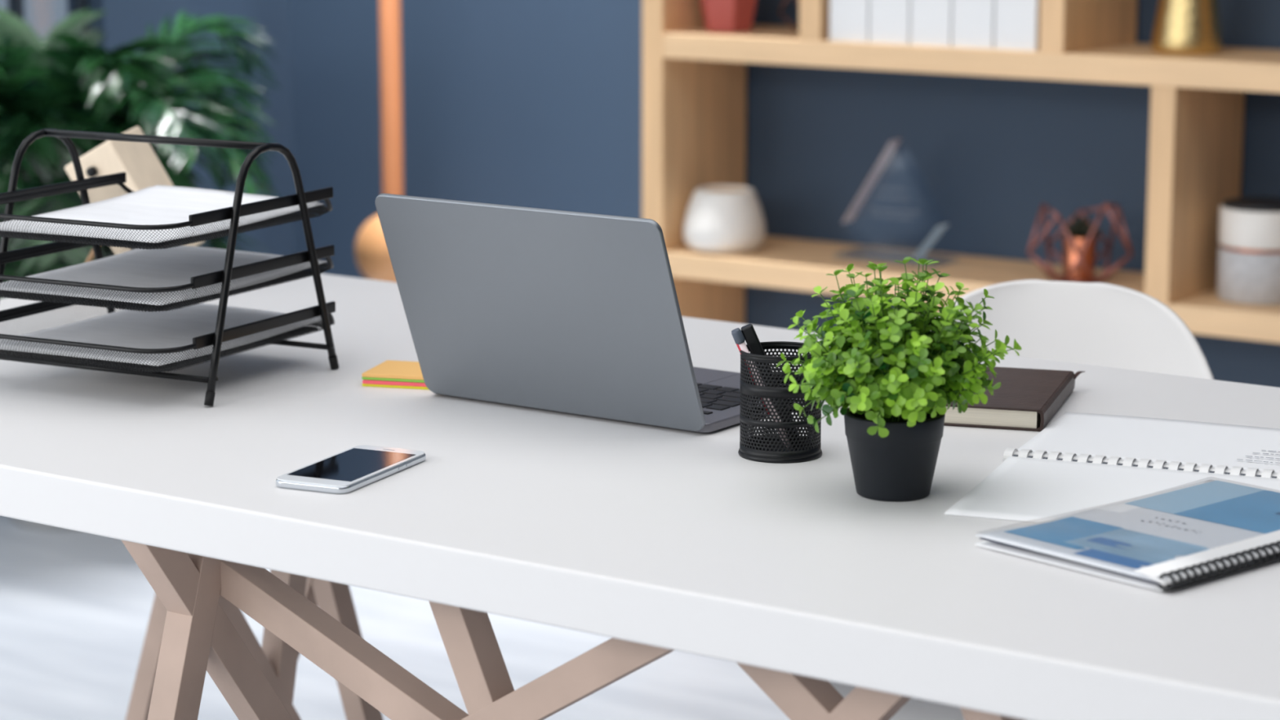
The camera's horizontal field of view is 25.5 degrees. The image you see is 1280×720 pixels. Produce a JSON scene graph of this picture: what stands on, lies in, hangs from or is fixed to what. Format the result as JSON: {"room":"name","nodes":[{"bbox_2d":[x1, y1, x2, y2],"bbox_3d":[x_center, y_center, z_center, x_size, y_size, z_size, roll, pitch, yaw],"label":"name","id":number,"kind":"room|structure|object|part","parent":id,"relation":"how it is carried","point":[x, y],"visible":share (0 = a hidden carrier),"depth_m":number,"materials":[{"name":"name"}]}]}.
{"room":"office","nodes":[
{"label":"office","id":0,"kind":"room"},
{"bbox_2d":[66,0,295,255],"bbox_3d":[-2.805,-0.701,3.032,0.100,2.800,7.090,7,13,34],"label":"wall","id":1,"kind":"structure","parent":0,"point":[124,22],"depth_m":5.89,"materials":[{"name":"blue paint"}]},
{"bbox_2d":[7,0,89,35],"bbox_3d":[-2.964,-0.581,2.832,0.070,2.600,6.550,7,13,34],"label":"window","id":2,"kind":"structure","parent":1,"relation":"in","point":[16,7],"depth_m":5.40,"materials":[{"name":"grey"}]},
{"bbox_2d":[0,515,790,719],"bbox_3d":[-0.260,1.013,1.681,6.500,0.060,7.300,7,13,34],"label":"floor","id":3,"kind":"structure","parent":0,"point":[76,606],"depth_m":4.44,"materials":[{"name":"white wood"}]},
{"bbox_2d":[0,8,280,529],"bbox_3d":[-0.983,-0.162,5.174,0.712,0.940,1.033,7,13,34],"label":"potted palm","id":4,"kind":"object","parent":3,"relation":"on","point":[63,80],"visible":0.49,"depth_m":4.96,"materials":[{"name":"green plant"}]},
{"bbox_2d":[355,0,403,282],"bbox_3d":[-0.491,-0.651,5.562,0.270,1.755,0.270,7,13,34],"label":"floor lamp","id":5,"kind":"object","parent":3,"relation":"on","point":[372,257],"visible":0.2,"depth_m":5.58,"materials":[{"name":"orange metal"}]},
{"bbox_2d":[0,273,1279,719],"bbox_3d":[0.164,0.457,2.432,2.566,0.750,1.064,7,13,34],"label":"desk","id":6,"kind":"object","parent":3,"relation":"on","point":[656,541],"visible":0.74,"depth_m":2.23,"materials":[{"name":"white paint"}]},
{"bbox_2d":[64,126,204,262],"bbox_3d":[-0.570,-0.167,3.197,0.140,0.192,0.089,4,12,22],"label":"wooden block","id":7,"kind":"object","parent":6,"relation":"on","point":[143,169],"visible":0.37,"depth_m":3.16,"materials":[{"name":"brown wood"}]},
{"bbox_3d":[-0.622,-0.113,3.196,0.054,0.088,0.006,-1,11,-7],"label":"leg","id":8,"kind":"part","parent":7,"relation":"part of","materials":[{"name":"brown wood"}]},
{"bbox_3d":[-0.563,0.300,3.380,0.273,0.704,0.029,7,13,34],"label":"leg","id":9,"kind":"part","parent":6,"relation":"part of","materials":[{"name":"beige wood"}]},
{"bbox_2d":[0,128,338,406],"bbox_3d":[-0.470,-0.098,2.720,0.274,0.233,0.296,6,12,27],"label":"tray","id":10,"kind":"object","parent":6,"relation":"on","point":[301,198],"visible":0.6,"depth_m":2.66,"materials":[{"name":"black metal"}]},
{"bbox_3d":[-0.576,-0.056,2.798,0.004,0.011,0.228,6,12,27],"label":"rail","id":11,"kind":"part","parent":10,"relation":"part of","materials":[{"name":"black metal"}]},
{"bbox_3d":[-0.576,-0.111,2.787,0.004,0.011,0.228,6,12,27],"label":"rail","id":12,"kind":"part","parent":10,"relation":"part of","materials":[{"name":"black metal"}]},
{"bbox_3d":[-0.582,-0.112,2.790,0.008,0.233,0.213,6,12,27],"label":"frame","id":13,"kind":"part","parent":10,"relation":"part of","materials":[{"name":"black metal"}]},
{"bbox_3d":[-0.576,-0.167,2.777,0.004,0.011,0.228,6,12,27],"label":"rail","id":14,"kind":"part","parent":10,"relation":"part of","materials":[{"name":"black metal"}]},
{"bbox_3d":[-0.510,0.007,2.663,0.265,0.006,0.005,6,12,27],"label":"rod","id":15,"kind":"part","parent":10,"relation":"part of","materials":[{"name":"black metal"}]},
{"bbox_3d":[-0.465,-0.211,2.708,0.265,0.007,0.007,6,12,27],"label":"handle rod","id":16,"kind":"part","parent":10,"relation":"part of","materials":[{"name":"black metal"}]},
{"bbox_2d":[0,302,321,366],"bbox_3d":[-0.467,-0.028,2.743,0.214,0.008,0.267,6,12,27],"label":"paper stack","id":17,"kind":"object","parent":10,"relation":"in","point":[178,327],"visible":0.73,"depth_m":2.75,"materials":[{"name":"white paper"}]},
{"bbox_2d":[0,185,322,243],"bbox_3d":[-0.466,-0.141,2.721,0.214,0.012,0.267,6,12,27],"label":"paper stack","id":18,"kind":"object","parent":10,"relation":"in","point":[157,204],"visible":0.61,"depth_m":2.75,"materials":[{"name":"white paper"}]},
{"bbox_2d":[0,245,326,305],"bbox_3d":[-0.465,-0.084,2.731,0.216,0.011,0.271,6,12,27],"label":"paper stack","id":19,"kind":"object","parent":10,"relation":"in","point":[175,266],"visible":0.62,"depth_m":2.75,"materials":[{"name":"white paper"}]},
{"bbox_2d":[0,184,329,249],"bbox_3d":[-0.470,-0.142,2.711,0.252,0.024,0.292,6,12,27],"label":"basket","id":20,"kind":"object","parent":10,"relation":"on","point":[301,198],"depth_m":2.63,"materials":[{"name":"black metal"}]},
{"bbox_2d":[0,244,330,311],"bbox_3d":[-0.470,-0.086,2.722,0.252,0.024,0.292,6,12,27],"label":"basket","id":21,"kind":"object","parent":10,"relation":"on","point":[313,255],"depth_m":2.64,"materials":[{"name":"black metal"}]},
{"bbox_2d":[0,304,332,373],"bbox_3d":[-0.470,-0.031,2.733,0.252,0.024,0.292,6,12,27],"label":"basket","id":22,"kind":"object","parent":10,"relation":"on","point":[215,339],"depth_m":2.65,"materials":[{"name":"black metal"}]},
{"bbox_3d":[-0.354,-0.145,2.661,0.004,0.011,0.228,6,12,27],"label":"rail","id":23,"kind":"part","parent":10,"relation":"part of","materials":[{"name":"black metal"}]},
{"bbox_3d":[-0.354,-0.089,2.671,0.004,0.011,0.228,6,12,27],"label":"rail","id":24,"kind":"part","parent":10,"relation":"part of","materials":[{"name":"black metal"}]},
{"bbox_3d":[-0.354,-0.034,2.682,0.004,0.011,0.228,6,12,27],"label":"rail","id":25,"kind":"part","parent":10,"relation":"part of","materials":[{"name":"black metal"}]},
{"bbox_3d":[-0.348,-0.088,2.668,0.008,0.233,0.213,6,12,27],"label":"frame","id":26,"kind":"part","parent":10,"relation":"part of","materials":[{"name":"black metal"}]},
{"bbox_3d":[-0.422,-0.024,2.828,0.265,0.006,0.005,6,12,27],"label":"rod","id":27,"kind":"part","parent":10,"relation":"part of","materials":[{"name":"black metal"}]},
{"bbox_3d":[-0.424,0.496,2.350,0.030,0.704,0.247,7,13,34],"label":"leg","id":28,"kind":"part","parent":6,"relation":"part of","materials":[{"name":"beige wood"}]},
{"bbox_3d":[-0.260,0.453,2.580,0.029,0.704,0.530,7,13,34],"label":"leg","id":29,"kind":"part","parent":6,"relation":"part of","materials":[{"name":"beige wood"}]},
{"bbox_3d":[-0.405,0.360,3.063,0.030,0.704,0.473,7,13,34],"label":"leg","id":30,"kind":"part","parent":6,"relation":"part of","materials":[{"name":"beige wood"}]},
{"bbox_3d":[-0.396,0.358,3.076,0.029,0.704,0.172,7,13,34],"label":"leg","id":31,"kind":"part","parent":6,"relation":"part of","materials":[{"name":"beige wood"}]},
{"bbox_3d":[-0.407,0.320,3.273,0.346,0.704,0.028,7,13,34],"label":"leg","id":32,"kind":"part","parent":6,"relation":"part of","materials":[{"name":"beige wood"}]},
{"bbox_3d":[-0.132,0.311,2.257,0.825,0.304,0.029,7,13,34],"label":"leg","id":33,"kind":"part","parent":6,"relation":"part of","materials":[{"name":"beige wood"}]},
{"bbox_3d":[-0.334,0.329,3.226,0.251,0.704,0.030,7,13,34],"label":"leg","id":34,"kind":"part","parent":6,"relation":"part of","materials":[{"name":"beige wood"}]},
{"bbox_2d":[275,444,426,493],"bbox_3d":[-0.237,0.090,2.337,0.069,0.007,0.142,5,12,24],"label":"smartphone","id":35,"kind":"object","parent":6,"relation":"on","point":[351,469],"visible":1,"depth_m":2.32,"materials":[{"name":"silver metal"}]},
{"bbox_2d":[362,383,428,389],"bbox_3d":[-0.222,0.019,2.721,0.070,0.003,0.070,3,11,15],"label":"sticky note pad","id":36,"kind":"object","parent":6,"relation":"on","point":[363,384],"visible":0.24,"depth_m":2.69,"materials":[{"name":"yellow paper"}]},
{"bbox_2d":[362,379,426,386],"bbox_3d":[-0.222,0.016,2.719,0.070,0.003,0.070,3,11,14],"label":"sticky note pad","id":37,"kind":"object","parent":36,"relation":"on","point":[364,381],"visible":0.24,"depth_m":2.69,"materials":[{"name":"red"}]},
{"bbox_2d":[361,377,424,382],"bbox_3d":[-0.222,0.013,2.721,0.070,0.003,0.070,3,11,15],"label":"sticky note pad","id":38,"kind":"object","parent":37,"relation":"on","point":[362,378],"visible":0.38,"depth_m":2.69,"materials":[{"name":"green paper"}]},
{"bbox_2d":[361,360,423,380],"bbox_3d":[-0.222,0.010,2.720,0.070,0.003,0.070,3,11,15],"label":"sticky note pad","id":39,"kind":"object","parent":38,"relation":"on","point":[392,369],"visible":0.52,"depth_m":2.71,"materials":[{"name":"orange paper"}]},
{"bbox_3d":[-0.028,0.521,2.223,0.347,0.704,0.030,7,13,34],"label":"leg","id":40,"kind":"part","parent":6,"relation":"part of","materials":[{"name":"beige wood"}]},
{"bbox_3d":[-0.030,0.235,2.170,0.252,0.124,0.030,7,13,34],"label":"leg","id":41,"kind":"part","parent":6,"relation":"part of","materials":[{"name":"beige wood"}]},
{"bbox_2d":[374,193,804,432],"bbox_3d":[-0.030,-0.059,2.603,0.313,0.200,0.292,7,13,34],"label":"laptop","id":42,"kind":"object","parent":6,"relation":"on","point":[575,313],"visible":0.94,"depth_m":2.51,"materials":[{"name":"grey metal"}]},
{"bbox_2d":[737,341,822,463],"bbox_3d":[0.119,0.035,2.400,0.072,0.091,0.072,7,13,34],"label":"pencil cup","id":43,"kind":"object","parent":6,"relation":"on","point":[770,447],"visible":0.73,"depth_m":2.37,"materials":[{"name":"black metal"}]},
{"bbox_2d":[731,328,791,450],"bbox_3d":[0.103,0.025,2.392,0.051,0.105,0.009,1,11,5],"label":"ballpoint pen","id":44,"kind":"object","parent":43,"relation":"in","point":[739,338],"visible":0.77,"depth_m":2.38,"materials":[{"name":"white"}]},
{"bbox_2d":[741,323,803,449],"bbox_3d":[0.112,0.023,2.400,0.054,0.109,0.011,0,11,-2],"label":"marker pen","id":45,"kind":"object","parent":43,"relation":"in","point":[753,344],"visible":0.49,"depth_m":2.39,"materials":[{"name":"black plastic"}]},
{"bbox_3d":[0.451,0.583,1.895,0.993,0.704,0.029,7,13,34],"label":"leg","id":46,"kind":"part","parent":6,"relation":"part of","materials":[{"name":"beige wood"}]},
{"bbox_3d":[0.163,0.251,2.036,0.131,0.104,0.030,7,13,34],"label":"leg","id":47,"kind":"part","parent":6,"relation":"part of","materials":[{"name":"beige wood"}]},
{"bbox_2d":[776,257,1022,502],"bbox_3d":[0.198,0.013,2.251,0.200,0.192,0.182,-8,13,-35],"label":"potted plant","id":48,"kind":"object","parent":6,"relation":"on","point":[894,394],"visible":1,"depth_m":2.21,"materials":[{"name":"green plant"}]},
{"bbox_3d":[0.203,0.074,2.261,0.080,0.066,0.080,7,13,34],"label":"pot","id":49,"kind":"part","parent":48,"relation":"part of","materials":[{"name":"black plastic"}]},
{"bbox_3d":[0.371,0.573,1.950,0.369,0.704,0.030,7,13,34],"label":"leg","id":50,"kind":"part","parent":6,"relation":"part of","materials":[{"name":"beige wood"}]},
{"bbox_2d":[943,366,1084,431],"bbox_3d":[0.316,0.031,2.611,0.159,0.020,0.205,3,11,17],"label":"notebook","id":51,"kind":"object","parent":6,"relation":"on","point":[1027,399],"visible":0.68,"depth_m":2.54,"materials":[{"name":"brown leather"}]},
{"bbox_2d":[944,411,1279,522],"bbox_3d":[0.448,0.091,2.327,0.305,0.009,0.402,4,12,21],"label":"notebook","id":52,"kind":"object","parent":6,"relation":"on","point":[1079,462],"visible":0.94,"depth_m":2.35,"materials":[{"name":"white paper"}]},
{"bbox_2d":[975,479,1279,591],"bbox_3d":[0.415,0.126,2.127,0.286,0.013,0.180,-10,14,-41],"label":"spiral notebook","id":53,"kind":"object","parent":6,"relation":"on","point":[1168,540],"visible":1,"depth_m":2.10,"materials":[{"name":"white paper"}]},
{"bbox_3d":[0.326,0.129,2.110,0.080,0.002,0.075,-10,14,-41],"label":"blue panel","id":54,"kind":"part","parent":53,"relation":"part of","materials":[{"name":"blue paper"}]},
{"bbox_3d":[0.347,0.135,2.080,0.017,0.001,0.037,-10,14,-41],"label":"blue panel","id":55,"kind":"part","parent":53,"relation":"part of","materials":[{"name":"blue paper"}]},
{"bbox_3d":[0.344,0.143,2.031,0.021,0.001,0.068,-10,14,-41],"label":"blue panel","id":56,"kind":"part","parent":53,"relation":"part of","materials":[{"name":"blue paper"}]},
{"bbox_3d":[0.370,0.137,2.068,0.067,0.001,0.099,-10,14,-41],"label":"blue panel","id":57,"kind":"part","parent":53,"relation":"part of","materials":[{"name":"blue paper"}]},
{"bbox_2d":[1140,517,1201,533],"bbox_3d":[0.405,0.124,2.137,0.020,0.001,0.054,-10,14,-41],"label":"print","id":58,"kind":"object","parent":53,"relation":"on","point":[1168,525],"depth_m":2.14,"materials":[{"name":"grey paper"}]},
{"bbox_3d":[0.437,0.107,2.227,0.118,0.001,0.047,-10,14,-41],"label":"blue panel","id":59,"kind":"part","parent":53,"relation":"part of","materials":[{"name":"blue paper"}]},
{"bbox_3d":[0.484,0.117,2.175,0.118,0.001,0.094,-10,14,-41],"label":"blue panel","id":60,"kind":"part","parent":53,"relation":"part of","materials":[{"name":"blue paper"}]},
{"bbox_2d":[642,0,1279,343],"bbox_3d":[0.885,-0.257,4.709,1.956,1.300,0.280,7,13,34],"label":"bookshelf","id":61,"kind":"object","parent":3,"relation":"on","point":[694,77],"visible":0.49,"depth_m":4.83,"materials":[{"name":"brown wood"}]},
{"bbox_3d":[0.102,-0.359,5.246,0.045,1.300,0.280,7,13,34],"label":"panel","id":62,"kind":"part","parent":61,"relation":"part of","materials":[{"name":"brown wood"}]},
{"bbox_2d":[683,185,765,254],"bbox_3d":[0.154,-0.256,5.152,0.151,0.113,0.151,7,13,34],"label":"vase","id":63,"kind":"object","parent":61,"relation":"on","point":[722,220],"visible":1,"depth_m":5.10,"materials":[{"name":"white ceramic"}]},
{"bbox_3d":[0.154,-0.304,5.143,0.092,0.003,0.092,7,13,34],"label":"wooden lid","id":64,"kind":"part","parent":63,"relation":"part of","materials":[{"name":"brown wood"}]},
{"bbox_2d":[700,0,756,32],"bbox_3d":[0.159,-0.667,5.097,0.138,0.150,0.121,4,11,20],"label":"pot","id":65,"kind":"object","parent":61,"relation":"on","point":[718,15],"visible":1,"depth_m":5.07,"materials":[{"name":"red ceramic"}]},
{"bbox_2d":[778,0,799,32],"bbox_3d":[0.307,-0.635,5.080,0.117,0.093,0.093,5,12,23],"label":"ornament","id":66,"kind":"object","parent":61,"relation":"on","point":[784,2],"visible":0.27,"depth_m":5.09,"materials":[{"name":"brown metal"}]},
{"bbox_2d":[829,0,870,42],"bbox_3d":[0.429,-0.721,4.938,0.076,0.315,0.251,7,13,34],"label":"ring binder","id":67,"kind":"object","parent":61,"relation":"on","point":[849,20],"visible":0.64,"depth_m":4.86,"materials":[{"name":"white plastic"}]},
{"bbox_2d":[869,0,911,44],"bbox_3d":[0.495,-0.712,4.893,0.076,0.315,0.251,7,13,34],"label":"ring binder","id":68,"kind":"object","parent":61,"relation":"on","point":[890,23],"visible":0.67,"depth_m":4.81,"materials":[{"name":"white plastic"}]},
{"bbox_2d":[834,138,958,268],"bbox_3d":[0.456,-0.283,5.024,0.205,0.215,0.090,7,13,34],"label":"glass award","id":69,"kind":"object","parent":61,"relation":"on","point":[860,254],"visible":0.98,"depth_m":5.03,"materials":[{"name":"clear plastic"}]},
{"bbox_3d":[0.456,-0.183,5.044,0.205,0.010,0.090,7,13,34],"label":"plate","id":70,"kind":"part","parent":69,"relation":"part of","materials":[{"name":"clear glass"}]},
{"bbox_2d":[910,0,952,47],"bbox_3d":[0.560,-0.704,4.848,0.076,0.315,0.251,7,13,34],"label":"ring binder","id":71,"kind":"object","parent":61,"relation":"on","point":[931,20],"visible":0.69,"depth_m":4.77,"materials":[{"name":"white plastic"}]},
{"bbox_2d":[951,0,995,48],"bbox_3d":[0.626,-0.695,4.803,0.076,0.315,0.251,7,13,34],"label":"ring binder","id":72,"kind":"object","parent":61,"relation":"on","point":[973,20],"visible":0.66,"depth_m":4.72,"materials":[{"name":"white plastic"}]},
{"bbox_2d":[994,0,1040,51],"bbox_3d":[0.692,-0.686,4.758,0.076,0.315,0.251,7,13,34],"label":"ring binder","id":73,"kind":"object","parent":61,"relation":"on","point":[1017,22],"visible":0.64,"depth_m":4.68,"materials":[{"name":"white plastic"}]},
{"bbox_2d":[1026,203,1133,282],"bbox_3d":[0.745,-0.202,4.794,0.177,0.141,0.140,1,11,6],"label":"candle holder","id":74,"kind":"object","parent":61,"relation":"on","point":[1079,240],"visible":0.96,"depth_m":4.79,"materials":[{"name":"orange metal"}]},
{"bbox_2d":[1062,234,1097,281],"bbox_3d":[0.746,-0.172,4.806,0.060,0.079,0.060,1,11,6],"label":"cup","id":75,"kind":"object","parent":74,"relation":"on","point":[1079,273],"depth_m":4.78,"materials":[{"name":"orange metal"}]},
{"bbox_2d":[1151,0,1222,54],"bbox_3d":[0.897,-0.606,4.628,0.115,0.205,0.115,7,13,34],"label":"vase","id":76,"kind":"object","parent":61,"relation":"on","point":[1181,27],"visible":1,"depth_m":4.59,"materials":[{"name":"gold metal"}]},
{"bbox_2d":[1216,196,1279,305],"bbox_3d":[1.016,-0.179,4.625,0.141,0.160,0.141,7,13,34],"label":"canister","id":77,"kind":"object","parent":61,"relation":"on","point":[1248,271],"visible":1,"depth_m":4.57,"materials":[{"name":"ceramic"}]},
{"bbox_3d":[1.016,-0.254,4.611,0.132,0.008,0.132,7,13,34],"label":"lid","id":78,"kind":"part","parent":77,"relation":"part of","materials":[{"name":"grey"}]},
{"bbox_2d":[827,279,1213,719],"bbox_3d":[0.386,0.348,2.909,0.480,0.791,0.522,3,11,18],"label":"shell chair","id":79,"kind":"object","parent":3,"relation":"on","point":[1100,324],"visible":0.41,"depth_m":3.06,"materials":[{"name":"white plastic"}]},
{"bbox_2d":[289,0,1279,387],"bbox_3d":[1.765,-0.924,4.205,6.230,2.800,0.100,7,13,34],"label":"wall","id":80,"kind":"structure","parent":0,"point":[535,104],"depth_m":5.33,"materials":[{"name":"blue paint"}]}
]}

